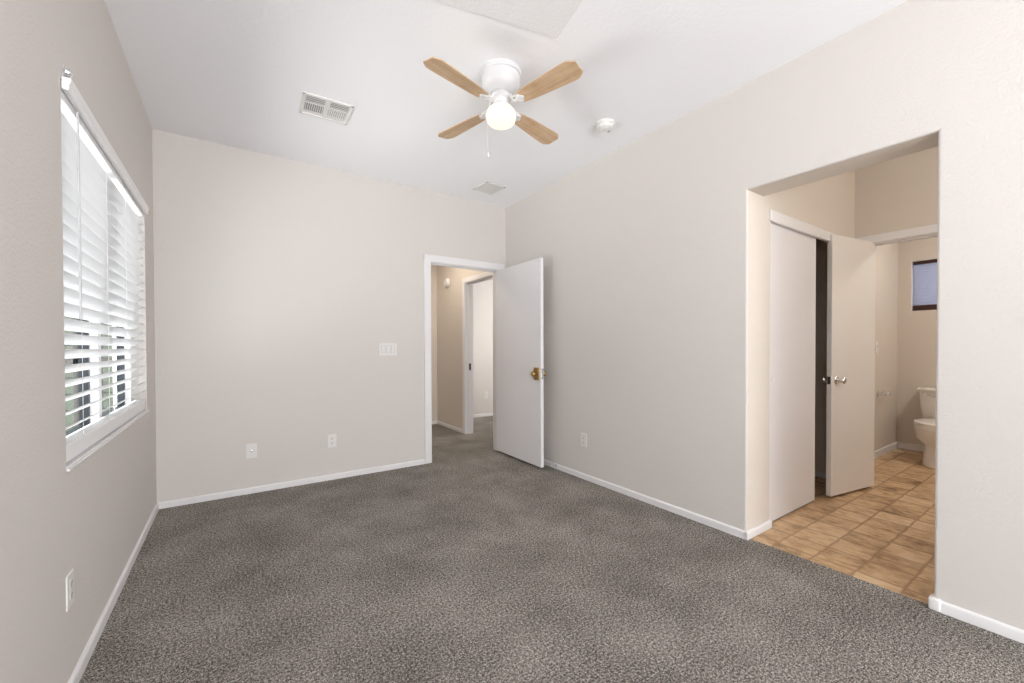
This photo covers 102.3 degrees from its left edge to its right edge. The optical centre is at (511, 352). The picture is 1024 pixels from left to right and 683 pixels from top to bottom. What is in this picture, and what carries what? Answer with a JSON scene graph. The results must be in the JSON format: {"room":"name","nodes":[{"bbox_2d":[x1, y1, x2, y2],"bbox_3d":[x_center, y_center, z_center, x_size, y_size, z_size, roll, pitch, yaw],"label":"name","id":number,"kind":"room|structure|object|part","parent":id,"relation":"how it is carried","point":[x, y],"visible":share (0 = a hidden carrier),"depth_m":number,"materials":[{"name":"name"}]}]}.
{"room":"empty bedroom","nodes":[
{"label":"empty bedroom","id":0,"kind":"room"},
{"bbox_2d":[0,0,156,682],"bbox_3d":[-0.854,-0.207,0.280,0.160,2.740,6.623,-1,1,-34],"label":"wall","id":1,"kind":"structure","parent":0,"point":[90,518],"depth_m":1.27,"materials":[{"name":"grey paint"}]},
{"bbox_2d":[62,66,72,77],"bbox_3d":[-1.510,-0.945,1.402,0.023,0.045,0.034,-1,1,-34],"label":"bracket","id":2,"kind":"object","parent":1,"relation":"attached to","point":[66,72],"visible":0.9,"depth_m":1.39,"materials":[{"name":"grey plastic"}]},
{"bbox_2d":[65,568,74,611],"bbox_3d":[-1.499,0.806,1.400,0.007,0.116,0.072,-1,1,-34],"label":"wall outlet","id":3,"kind":"object","parent":1,"relation":"attached to","point":[69,580],"visible":1,"depth_m":1.39,"materials":[{"name":"white plastic"}]},
{"bbox_2d":[69,578,72,588],"bbox_3d":[-1.498,0.786,1.401,0.002,0.033,0.033,-1,1,-34],"label":"socket","id":4,"kind":"object","parent":3,"relation":"attached to","point":[70,579],"depth_m":1.40,"materials":[{"name":"grey plastic"}]},
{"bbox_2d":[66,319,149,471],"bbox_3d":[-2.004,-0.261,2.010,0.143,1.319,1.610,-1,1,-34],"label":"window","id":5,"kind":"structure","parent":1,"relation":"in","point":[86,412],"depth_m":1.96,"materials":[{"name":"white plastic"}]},
{"bbox_3d":[-1.820,-0.251,1.649,0.034,1.231,0.704,-1,1,-34],"label":"sash frame","id":6,"kind":"part","parent":5,"relation":"part of","materials":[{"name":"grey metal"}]},
{"bbox_2d":[60,76,148,462],"bbox_3d":[-1.953,-0.277,2.017,0.084,1.302,1.555,-1,1,-34],"label":"window blind","id":7,"kind":"object","parent":5,"relation":"attached to","point":[102,206],"visible":0.68,"depth_m":1.79,"materials":[{"name":"white plastic"}]},
{"bbox_3d":[-1.647,-0.264,1.539,0.056,1.170,0.002,-1,1,-34],"label":"ladder cord","id":8,"kind":"part","parent":7,"relation":"part of","materials":[{"name":"white fabric"}]},
{"bbox_3d":[-1.871,-0.267,1.871,0.056,1.170,0.002,-1,1,-34],"label":"ladder cord","id":9,"kind":"part","parent":7,"relation":"part of","materials":[{"name":"white fabric"}]},
{"bbox_3d":[-1.963,0.342,2.017,0.054,0.064,1.549,-1,1,-34],"label":"rail","id":10,"kind":"part","parent":7,"relation":"part of","materials":[{"name":"white plastic"}]},
{"bbox_3d":[-2.095,-0.271,2.202,0.056,1.170,0.002,-1,1,-34],"label":"ladder cord","id":11,"kind":"part","parent":7,"relation":"part of","materials":[{"name":"white plastic"}]},
{"bbox_3d":[-2.308,-0.274,2.517,0.056,1.170,0.002,-1,1,-34],"label":"ladder cord","id":12,"kind":"part","parent":7,"relation":"part of","materials":[{"name":"white fabric"}]},
{"bbox_3d":[-1.976,0.389,2.036,0.078,0.018,1.609,-1,1,-34],"label":"sill","id":13,"kind":"part","parent":5,"relation":"part of","materials":[{"name":"white paint"}]},
{"bbox_3d":[-2.022,-0.266,1.971,0.069,1.309,1.565,-1,1,-34],"label":"frame","id":14,"kind":"part","parent":5,"relation":"part of","materials":[{"name":"white plastic"}]},
{"bbox_3d":[-2.246,-0.257,2.279,0.034,1.231,0.704,-1,1,-34],"label":"sash frame","id":15,"kind":"part","parent":5,"relation":"part of","materials":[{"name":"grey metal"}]},
{"bbox_2d":[68,502,158,682],"bbox_3d":[-0.746,1.139,0.296,0.013,0.048,6.508,-1,1,-34],"label":"baseboard","id":16,"kind":"structure","parent":1,"relation":"attached to","point":[76,676],"depth_m":1.79,"materials":[{"name":"white paint"}]},
{"bbox_2d":[152,129,505,501],"bbox_3d":[-1.355,-0.247,3.868,3.030,2.740,0.115,-1,1,-34],"label":"wall","id":17,"kind":"structure","parent":0,"point":[279,283],"depth_m":3.44,"materials":[{"name":"grey paint"}]},
{"bbox_2d":[246,443,256,458],"bbox_3d":[-2.088,0.793,3.304,0.075,0.118,0.015,-1,1,-34],"label":"cable jack","id":18,"kind":"object","parent":17,"relation":"attached to","point":[251,449],"visible":1,"depth_m":3.31,"materials":[{"name":"white plastic"}]},
{"bbox_2d":[158,459,424,508],"bbox_3d":[-1.315,1.099,3.831,3.030,0.048,0.013,-1,1,-34],"label":"baseboard","id":19,"kind":"structure","parent":17,"relation":"attached to","point":[214,496],"depth_m":3.42,"materials":[{"name":"white paint"}]},
{"bbox_2d":[328,434,335,447],"bbox_3d":[-1.591,0.783,3.645,0.072,0.116,0.007,-1,1,-34],"label":"wall outlet","id":20,"kind":"object","parent":17,"relation":"attached to","point":[332,437],"visible":1,"depth_m":3.64,"materials":[{"name":"white plastic"}]},
{"bbox_2d":[379,343,396,355],"bbox_3d":[-1.175,-0.028,3.915,0.166,0.116,0.013,-1,1,-34],"label":"light switch","id":21,"kind":"object","parent":17,"relation":"attached to","point":[384,348],"visible":1,"depth_m":3.91,"materials":[{"name":"white plastic"}]},
{"bbox_2d":[424,254,503,463],"bbox_3d":[-0.512,0.065,4.431,0.951,2.098,0.131,-1,1,-34],"label":"door frame","id":22,"kind":"structure","parent":17,"relation":"attached to","point":[429,260],"depth_m":4.15,"materials":[{"name":"white paint"}]},
{"bbox_2d":[496,257,545,467],"bbox_3d":[0.058,0.097,4.246,0.159,1.986,0.837,-1,1,-33],"label":"door","id":23,"kind":"structure","parent":17,"relation":"in","point":[520,373],"depth_m":4.17,"materials":[{"name":"white paint"}]},
{"bbox_3d":[0.211,0.206,3.924,0.062,0.120,0.084,-1,1,-33],"label":"knob","id":24,"kind":"part","parent":23,"relation":"part of","materials":[{"name":"gold metal"}]},
{"bbox_2d":[431,265,436,420],"bbox_3d":[-2.070,-0.267,5.747,2.150,2.740,0.115,-1,1,-34],"label":"wall","id":25,"kind":"structure","parent":0,"point":[433,268],"depth_m":6.28,"materials":[{"name":"beige paint"}]},
{"bbox_2d":[473,279,492,414],"bbox_3d":[0.640,-0.283,6.470,3.150,2.740,2.292,-1,1,-34],"label":"wall","id":26,"kind":"structure","parent":0,"point":[482,291],"depth_m":6.95,"materials":[{"name":"grey paint"}]},
{"bbox_2d":[473,413,492,417],"bbox_3d":[0.079,1.055,7.335,2.935,0.048,0.013,-1,1,-34],"label":"baseboard","id":27,"kind":"structure","parent":26,"relation":"attached to","point":[485,414],"depth_m":6.94,"materials":[{"name":"white paint"}]},
{"bbox_2d":[105,0,907,207],"bbox_3d":[1.410,-1.686,3.068,7.060,0.140,8.970,-1,1,-34],"label":"ceiling","id":28,"kind":"structure","parent":0,"point":[233,73],"depth_m":2.34,"materials":[{"name":"white paint"}]},
{"bbox_2d":[299,91,353,124],"bbox_3d":[-1.222,-1.599,2.713,0.300,0.010,0.260,-1,1,-32],"label":"ceiling vent","id":29,"kind":"object","parent":28,"relation":"in","point":[314,105],"visible":1,"depth_m":2.71,"materials":[{"name":"white plastic"}]},
{"bbox_2d":[473,181,505,194],"bbox_3d":[-0.226,-1.618,4.069,0.234,0.009,0.234,-1,1,-39],"label":"ceiling vent","id":30,"kind":"object","parent":28,"relation":"in","point":[486,187],"visible":1,"depth_m":4.06,"materials":[{"name":"grey metal"}]},
{"bbox_2d":[423,57,582,157],"bbox_3d":[-0.063,-1.360,2.362,0.786,0.487,0.786,0,1,-4],"label":"ceiling fan","id":31,"kind":"object","parent":28,"relation":"hanging from","point":[500,77],"visible":1,"depth_m":2.28,"materials":[{"name":"brown wood"}]},
{"bbox_3d":[-0.275,-1.401,2.117,0.126,0.006,0.392,14,9,40],"label":"blade","id":32,"kind":"part","parent":31,"relation":"part of","materials":[{"name":"brown wood"}]},
{"bbox_3d":[-0.308,-1.406,2.574,0.392,0.006,0.126,0,11,41],"label":"blade","id":33,"kind":"part","parent":31,"relation":"part of","materials":[{"name":"brown wood"}]},
{"bbox_3d":[-0.147,-1.429,2.429,0.123,0.073,0.066,0,11,41],"label":"blade arm","id":34,"kind":"part","parent":31,"relation":"part of","materials":[{"name":"white metal"}]},
{"bbox_3d":[-0.130,-1.427,2.277,0.066,0.073,0.123,14,9,40],"label":"blade arm","id":35,"kind":"part","parent":31,"relation":"part of","materials":[{"name":"white metal"}]},
{"bbox_3d":[-0.063,-1.349,2.362,0.168,0.101,0.168,-1,1,-34],"label":"light globe","id":36,"kind":"part","parent":31,"relation":"part of","materials":[{"name":"white glass"}]},
{"bbox_3d":[0.021,-1.428,2.295,0.123,0.073,0.066,0,-9,41],"label":"blade arm","id":37,"kind":"part","parent":31,"relation":"part of","materials":[{"name":"white metal"}]},
{"bbox_3d":[0.004,-1.429,2.446,0.066,0.073,0.123,-13,-8,40],"label":"blade arm","id":38,"kind":"part","parent":31,"relation":"part of","materials":[{"name":"white metal"}]},
{"bbox_3d":[0.149,-1.408,2.607,0.126,0.006,0.392,-13,-8,40],"label":"blade","id":39,"kind":"part","parent":31,"relation":"part of","materials":[{"name":"brown wood"}]},
{"bbox_3d":[0.182,-1.403,2.150,0.392,0.006,0.126,0,-9,41],"label":"blade","id":40,"kind":"part","parent":31,"relation":"part of","materials":[{"name":"brown wood"}]},
{"bbox_2d":[434,0,582,38],"bbox_3d":[-0.056,-1.593,1.653,0.860,0.004,0.620,0,1,-22],"label":"ceiling panel","id":41,"kind":"object","parent":28,"relation":"attached to","point":[546,17],"visible":1,"depth_m":1.93,"materials":[{"name":"white paint"}]},
{"bbox_2d":[595,118,614,132],"bbox_3d":[0.655,-1.589,2.909,0.140,0.046,0.140,-1,1,-34],"label":"smoke detector","id":42,"kind":"object","parent":28,"relation":"attached to","point":[605,125],"visible":1,"depth_m":2.87,"materials":[{"name":"white plastic"}]},
{"bbox_3d":[0.655,-1.604,2.909,0.140,0.016,0.140,-1,1,-34],"label":"mounting plate","id":43,"kind":"part","parent":42,"relation":"part of","materials":[{"name":"white plastic"}]},
{"bbox_2d":[79,416,1023,682],"bbox_3d":[1.109,1.187,2.934,6.360,0.120,8.800,-1,1,-34],"label":"floor","id":44,"kind":"structure","parent":0,"point":[475,563],"depth_m":1.91,"materials":[{"name":"grey carpet"}]},
{"bbox_2d":[437,0,1023,629],"bbox_3d":[1.241,-0.244,2.907,0.195,2.740,8.630,-1,1,-34],"label":"wall","id":45,"kind":"structure","parent":0,"point":[651,251],"depth_m":2.50,"materials":[{"name":"grey paint"}]},
{"bbox_2d":[444,278,449,287],"bbox_3d":[-0.947,-1.002,5.954,0.044,0.140,0.140,-1,1,-34],"label":"fire alarm","id":46,"kind":"object","parent":45,"relation":"attached to","point":[447,280],"visible":1,"depth_m":5.92,"materials":[{"name":"white plastic"}]},
{"bbox_2d":[432,421,462,432],"bbox_3d":[-1.796,1.083,5.363,2.150,0.048,0.850,-1,1,-34],"label":"baseboard","id":47,"kind":"structure","parent":45,"relation":"attached to","point":[433,422],"depth_m":5.96,"materials":[{"name":"white paint"}]},
{"bbox_2d":[462,272,492,433],"bbox_3d":[-0.357,0.059,5.228,0.130,2.090,0.936,-1,1,-34],"label":"door frame","id":48,"kind":"structure","parent":45,"relation":"attached to","point":[467,283],"depth_m":5.55,"materials":[{"name":"white paint"}]},
{"bbox_2d":[581,433,586,446],"bbox_3d":[0.634,0.775,3.642,0.007,0.116,0.072,-1,1,-34],"label":"wall outlet","id":49,"kind":"object","parent":45,"relation":"attached to","point":[583,436],"visible":1,"depth_m":3.64,"materials":[{"name":"white plastic"}]},
{"bbox_2d":[544,459,771,539],"bbox_3d":[0.799,1.095,3.664,0.313,0.048,2.657,-1,1,-34],"label":"baseboard","id":50,"kind":"structure","parent":45,"relation":"attached to","point":[765,526],"depth_m":2.89,"materials":[{"name":"white paint"}]},
{"bbox_2d":[928,594,1023,643],"bbox_3d":[2.793,1.122,0.615,0.215,0.053,3.073,-1,1,-34],"label":"baseboard","id":51,"kind":"structure","parent":45,"relation":"attached to","point":[981,621],"depth_m":1.71,"materials":[{"name":"white paint"}]},
{"bbox_2d":[762,170,854,522],"bbox_3d":[2.195,-0.248,3.076,1.575,2.740,0.115,-1,1,-34],"label":"wall","id":52,"kind":"structure","parent":0,"point":[828,204],"depth_m":2.88,"materials":[{"name":"beige paint"}]},
{"bbox_2d":[770,223,815,521],"bbox_3d":[1.954,0.139,2.890,0.745,1.973,0.036,-1,1,-34],"label":"door","id":53,"kind":"structure","parent":52,"relation":"in","point":[793,253],"depth_m":2.87,"materials":[{"name":"white paint"}]},
{"bbox_2d":[769,209,835,518],"bbox_3d":[2.195,0.103,3.072,1.406,2.036,0.127,-1,1,-34],"label":"trim","id":54,"kind":"structure","parent":52,"relation":"attached to","point":[775,217],"depth_m":2.77,"materials":[{"name":"white paint"}]},
{"bbox_2d":[815,471,825,477],"bbox_3d":[1.998,1.095,3.389,1.575,0.048,0.600,-1,1,-34],"label":"baseboard","id":55,"kind":"structure","parent":52,"relation":"attached to","point":[817,473],"depth_m":3.67,"materials":[{"name":"white paint"}]},
{"bbox_2d":[821,234,875,496],"bbox_3d":[2.698,0.101,3.275,0.611,1.998,0.160,0,1,-25],"label":"door","id":56,"kind":"structure","parent":52,"relation":"in","point":[851,262],"depth_m":3.23,"materials":[{"name":"white paint"}]},
{"bbox_3d":[2.458,0.214,3.219,0.062,0.062,0.062,0,1,-25],"label":"knob","id":57,"kind":"part","parent":56,"relation":"part of","materials":[{"name":"silver metal"}]},
{"bbox_3d":[2.499,0.215,3.131,0.062,0.062,0.062,0,1,-25],"label":"knob","id":58,"kind":"part","parent":56,"relation":"part of","materials":[{"name":"silver metal"}]},
{"bbox_2d":[751,449,934,603],"bbox_3d":[3.865,1.186,2.353,3.845,0.117,4.750,-1,1,-34],"label":"floor","id":59,"kind":"structure","parent":0,"point":[882,534],"depth_m":2.63,"materials":[{"name":"beige tile"}]},
{"bbox_2d":[913,387,935,467],"bbox_3d":[4.327,0.743,4.137,0.757,0.720,0.472,-1,1,-34],"label":"toilet","id":60,"kind":"object","parent":59,"relation":"on","point":[924,428],"visible":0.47,"depth_m":4.08,"materials":[{"name":"white ceramic"}]},
{"bbox_3d":[4.258,0.719,4.090,0.576,0.017,0.392,-1,1,-34],"label":"seat","id":61,"kind":"part","parent":60,"relation":"part of","materials":[{"name":"white ceramic"}]},
{"bbox_3d":[4.259,0.708,4.091,0.574,0.042,0.390,-1,1,-34],"label":"seat lid","id":62,"kind":"part","parent":60,"relation":"part of","materials":[{"name":"white ceramic"}]},
{"bbox_3d":[4.551,0.399,4.286,0.212,0.038,0.472,-1,1,-34],"label":"tank lid","id":63,"kind":"part","parent":60,"relation":"part of","materials":[{"name":"white ceramic"}]},
{"bbox_3d":[4.555,0.569,4.290,0.195,0.302,0.440,-1,1,-34],"label":"tank","id":64,"kind":"part","parent":60,"relation":"part of","materials":[{"name":"white ceramic"}]},
{"bbox_2d":[815,146,937,472],"bbox_3d":[3.778,-0.244,2.244,0.115,2.740,4.690,-1,1,-34],"label":"wall","id":65,"kind":"structure","parent":0,"point":[901,193],"depth_m":3.33,"materials":[{"name":"beige paint"}]},
{"bbox_2d":[857,224,937,245],"bbox_3d":[3.155,0.084,3.157,0.130,2.068,0.791,-1,1,-34],"label":"door frame","id":66,"kind":"structure","parent":65,"relation":"attached to","point":[929,231],"depth_m":3.20,"materials":[{"name":"white paint"}]},
{"bbox_2d":[874,243,897,450],"bbox_3d":[3.668,-0.267,4.276,1.980,2.740,0.115,-1,1,-34],"label":"wall","id":67,"kind":"structure","parent":0,"point":[886,282],"depth_m":4.48,"materials":[{"name":"beige paint"}]},
{"bbox_2d":[875,341,877,352],"bbox_3d":[3.801,-0.054,4.289,0.072,0.116,0.014,-1,1,-34],"label":"switch","id":68,"kind":"object","parent":67,"relation":"attached to","point":[876,342],"visible":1,"depth_m":4.28,"materials":[{"name":"white plastic"}]},
{"bbox_2d":[876,390,890,396],"bbox_3d":[3.918,0.434,4.338,0.215,0.064,0.073,-1,1,-34],"label":"paper holder","id":69,"kind":"object","parent":67,"relation":"attached to","point":[883,393],"visible":1,"depth_m":4.31,"materials":[{"name":"silver metal"}]},
{"bbox_3d":[3.856,0.434,4.296,0.065,0.064,0.073,-1,1,-34],"label":"post","id":70,"kind":"part","parent":69,"relation":"part of","materials":[{"name":"silver metal"}]},
{"bbox_2d":[874,442,923,458],"bbox_3d":[4.772,1.083,2.532,1.830,0.075,4.032,-1,1,-34],"label":"baseboard","id":71,"kind":"structure","parent":67,"relation":"attached to","point":[897,445],"depth_m":4.56,"materials":[{"name":"white paint"}]},
{"bbox_2d":[897,237,937,444],"bbox_3d":[5.588,-0.259,3.071,0.150,2.740,4.032,-1,1,-34],"label":"wall","id":72,"kind":"structure","parent":0,"point":[917,330],"depth_m":4.61,"materials":[{"name":"beige paint"}]},
{"bbox_2d":[911,258,936,310],"bbox_3d":[4.675,-0.735,4.386,0.121,0.556,0.602,-1,1,-34],"label":"window","id":73,"kind":"structure","parent":72,"relation":"in","point":[912,265],"depth_m":4.61,"materials":[{"name":"white plastic"}]},
{"bbox_3d":[4.700,-0.736,4.403,0.060,0.556,0.602,-1,1,-34],"label":"frame","id":74,"kind":"part","parent":73,"relation":"part of","materials":[{"name":"white plastic"}]},
{"bbox_2d":[913,259,936,310],"bbox_3d":[4.642,-0.732,4.364,0.032,0.542,0.574,-1,1,-34],"label":"cellular shade","id":75,"kind":"object","parent":73,"relation":"attached to","point":[925,272],"visible":0.38,"depth_m":4.52,"materials":[{"name":"blue"}]},
{"bbox_3d":[4.641,-0.986,4.361,0.032,0.034,0.574,-1,1,-34],"label":"rail","id":76,"kind":"part","parent":75,"relation":"part of","materials":[{"name":"brown wood"}]},
{"bbox_3d":[4.643,-0.489,4.367,0.032,0.056,0.574,-1,1,-34],"label":"rail","id":77,"kind":"part","parent":75,"relation":"part of","materials":[{"name":"brown wood"}]},
{"label":"outside","id":78,"kind":"structure","parent":0,"visible":0},
{"bbox_3d":[-7.819,1.458,2.574,8.840,0.100,19.000,-1,1,-34],"label":"patio","id":79,"kind":"object","parent":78,"visible":0},
{"bbox_2d":[64,316,112,430],"bbox_3d":[-6.035,-0.048,4.732,3.440,2.850,0.200,-1,1,-34],"label":"wall","id":80,"kind":"structure","parent":79,"relation":"on","point":[69,405],"depth_m":5.06,"materials":[{"name":"beige"}]},
{"bbox_2d":[65,318,112,426],"bbox_3d":[-4.799,0.001,4.511,1.640,2.750,0.050,-1,1,-34],"label":"railing","id":81,"kind":"object","parent":79,"relation":"on","point":[71,360],"visible":0.04,"depth_m":4.51,"materials":[{"name":"grey"}]}
]}

